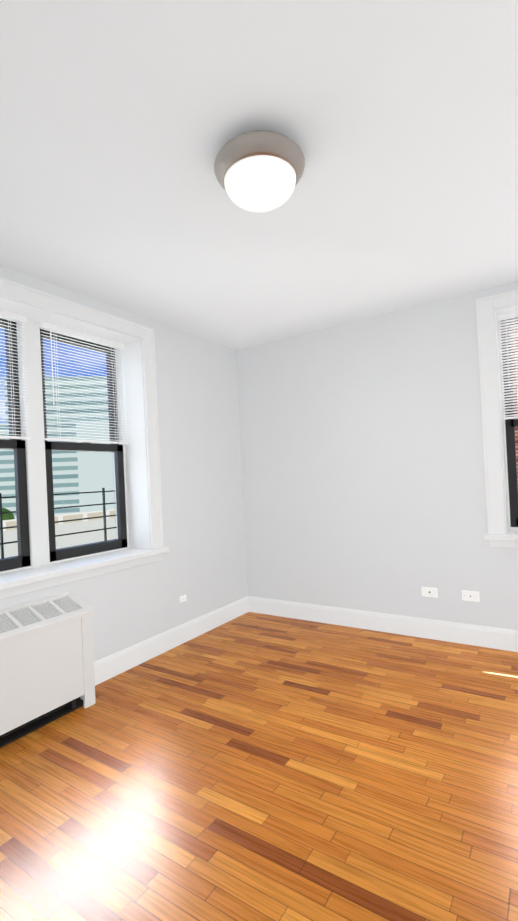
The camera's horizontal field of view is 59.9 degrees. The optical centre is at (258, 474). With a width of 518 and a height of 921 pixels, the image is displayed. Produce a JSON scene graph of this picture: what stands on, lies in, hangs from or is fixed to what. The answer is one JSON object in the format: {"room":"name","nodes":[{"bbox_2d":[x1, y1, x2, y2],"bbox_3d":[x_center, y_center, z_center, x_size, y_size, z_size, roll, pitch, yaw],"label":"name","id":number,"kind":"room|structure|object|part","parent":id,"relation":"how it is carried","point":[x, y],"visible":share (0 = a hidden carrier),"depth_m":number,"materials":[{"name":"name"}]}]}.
{"room":"empty apartment room","nodes":[
{"label":"empty apartment room","id":0,"kind":"room"},
{"bbox_2d":[0,265,247,661],"bbox_3d":[-1.487,0.106,2.827,0.400,2.600,4.200,-3,-1,33],"label":"wall","id":1,"kind":"structure","parent":0,"point":[201,565],"depth_m":3.77,"materials":[{"name":"paint"}]},
{"bbox_2d":[0,277,168,598],"bbox_3d":[-1.397,-0.215,2.901,0.423,1.808,1.749,-3,-1,33],"label":"window","id":2,"kind":"structure","parent":1,"relation":"in","point":[42,571],"depth_m":3.07,"materials":[{"name":"white"}]},
{"bbox_3d":[-1.541,0.340,3.008,0.016,0.450,1.429,-3,-1,33],"label":"left window guard rail","id":3,"kind":"part","parent":2,"relation":"part of","materials":[{"name":"black metal"}]},
{"bbox_3d":[-1.512,-0.214,2.977,0.052,1.470,1.333,-3,-1,33],"label":"window glass","id":4,"kind":"part","parent":2,"relation":"part of","materials":[{"name":"clear glass"}]},
{"bbox_3d":[-1.506,-0.204,2.973,0.098,1.590,1.449,-3,-1,33],"label":"left window sashes","id":5,"kind":"part","parent":2,"relation":"part of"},
{"bbox_2d":[0,309,127,443],"bbox_3d":[-1.457,-0.619,2.931,0.050,0.787,1.465,-3,-1,33],"label":"window blinds","id":6,"kind":"object","parent":2,"relation":"attached to","point":[42,324],"visible":0.96,"depth_m":3.10,"materials":[{"name":"white plastic"}]},
{"bbox_2d":[94,597,248,685],"bbox_3d":[-1.260,1.320,2.694,0.016,0.150,4.184,-3,-1,33],"label":"baseboard","id":7,"kind":"structure","parent":1,"relation":"attached to","point":[117,663],"depth_m":3.47,"materials":[{"name":"white wood"}]},
{"bbox_2d":[180,595,186,602],"bbox_3d":[-0.622,1.022,3.690,0.009,0.048,0.075,-3,-1,33],"label":"wall jack","id":8,"kind":"object","parent":1,"relation":"attached to","point":[183,598],"visible":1,"depth_m":3.69,"materials":[{"name":"white plastic"}]},
{"bbox_2d":[0,612,517,920],"bbox_3d":[0.247,1.415,1.713,4.400,0.200,5.000,-3,-1,33],"label":"floor","id":9,"kind":"structure","parent":0,"point":[250,766],"depth_m":1.91,"materials":[{"name":"brown wood"}]},
{"bbox_2d":[0,592,95,747],"bbox_3d":[-1.317,1.070,2.430,0.227,0.651,0.828,-3,-1,33],"label":"radiator cover","id":10,"kind":"object","parent":9,"relation":"on","point":[46,663],"visible":1,"depth_m":2.49,"materials":[{"name":"white metal"}]},
{"bbox_2d":[0,0,517,349],"bbox_3d":[0.114,-1.382,1.739,4.400,0.200,5.000,-3,-1,33],"label":"ceiling","id":11,"kind":"structure","parent":0,"point":[123,123],"depth_m":1.78,"materials":[{"name":"paint"}]},
{"bbox_2d":[214,130,304,212],"bbox_3d":[0.004,-1.176,1.782,0.360,0.200,0.360,-3,-1,33],"label":"lamp","id":12,"kind":"object","parent":11,"relation":"attached to","point":[260,171],"visible":1,"depth_m":1.68,"materials":[{"name":"white glass"}]},
{"bbox_2d":[236,281,517,629],"bbox_3d":[1.279,-0.017,3.757,4.000,2.600,0.400,-3,-1,33],"label":"wall","id":13,"kind":"structure","parent":0,"point":[363,469],"depth_m":3.72,"materials":[{"name":"paint"}]},
{"bbox_2d":[247,596,517,651],"bbox_3d":[1.389,1.202,3.462,3.600,0.150,0.016,-3,-1,33],"label":"baseboard","id":14,"kind":"structure","parent":13,"relation":"attached to","point":[483,636],"depth_m":3.64,"materials":[{"name":"white wood"}]},
{"bbox_2d":[422,587,437,597],"bbox_3d":[1.327,0.918,3.496,0.118,0.074,0.016,-3,-1,33],"label":"outlet","id":15,"kind":"object","parent":13,"relation":"attached to","point":[429,592],"visible":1,"depth_m":3.50,"materials":[{"name":"white plastic"}]},
{"bbox_2d":[462,590,479,601],"bbox_3d":[1.573,0.904,3.338,0.118,0.074,0.009,-3,-1,33],"label":"outlet","id":16,"kind":"object","parent":13,"relation":"attached to","point":[470,596],"visible":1,"depth_m":3.33,"materials":[{"name":"white plastic"}]},
{"bbox_2d":[476,290,517,547],"bbox_3d":[2.144,-0.400,3.083,1.112,1.800,0.360,-3,-1,33],"label":"window","id":17,"kind":"structure","parent":13,"relation":"in","point":[495,466],"depth_m":3.24,"materials":[{"name":"white"}]},
{"bbox_2d":[498,312,517,419],"bbox_3d":[2.146,-0.812,3.120,0.828,0.770,0.050,-3,-1,33],"label":"window blinds","id":18,"kind":"object","parent":17,"relation":"attached to","point":[505,317],"visible":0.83,"depth_m":3.31,"materials":[{"name":"white plastic"}]},
{"bbox_3d":[2.211,-0.406,3.186,0.812,1.566,0.098,-3,-1,33],"label":"right window sashes","id":19,"kind":"part","parent":17,"relation":"part of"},
{"bbox_3d":[2.214,-0.416,3.191,0.696,1.446,0.052,-3,-1,33],"label":"window glass","id":20,"kind":"part","parent":17,"relation":"part of","materials":[{"name":"clear glass"}]},
{"label":"outside","id":21,"kind":"structure","parent":0,"visible":0},
{"bbox_2d":[0,376,115,558],"bbox_3d":[-46.093,10.789,45.057,121.311,46.264,76.879,-3,-1,33],"label":"building","id":22,"kind":"structure","parent":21,"point":[96,468],"depth_m":58.59,"materials":[{"name":"white glass"}]},
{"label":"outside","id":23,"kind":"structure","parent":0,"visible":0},
{"bbox_2d":[510,326,517,480],"bbox_3d":[5.833,0.074,4.472,18.000,26.000,0.400,-3,-1,33],"label":"brick facade","id":24,"kind":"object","parent":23,"point":[516,435],"depth_m":5.85,"materials":[{"name":"red brick"}]}
]}

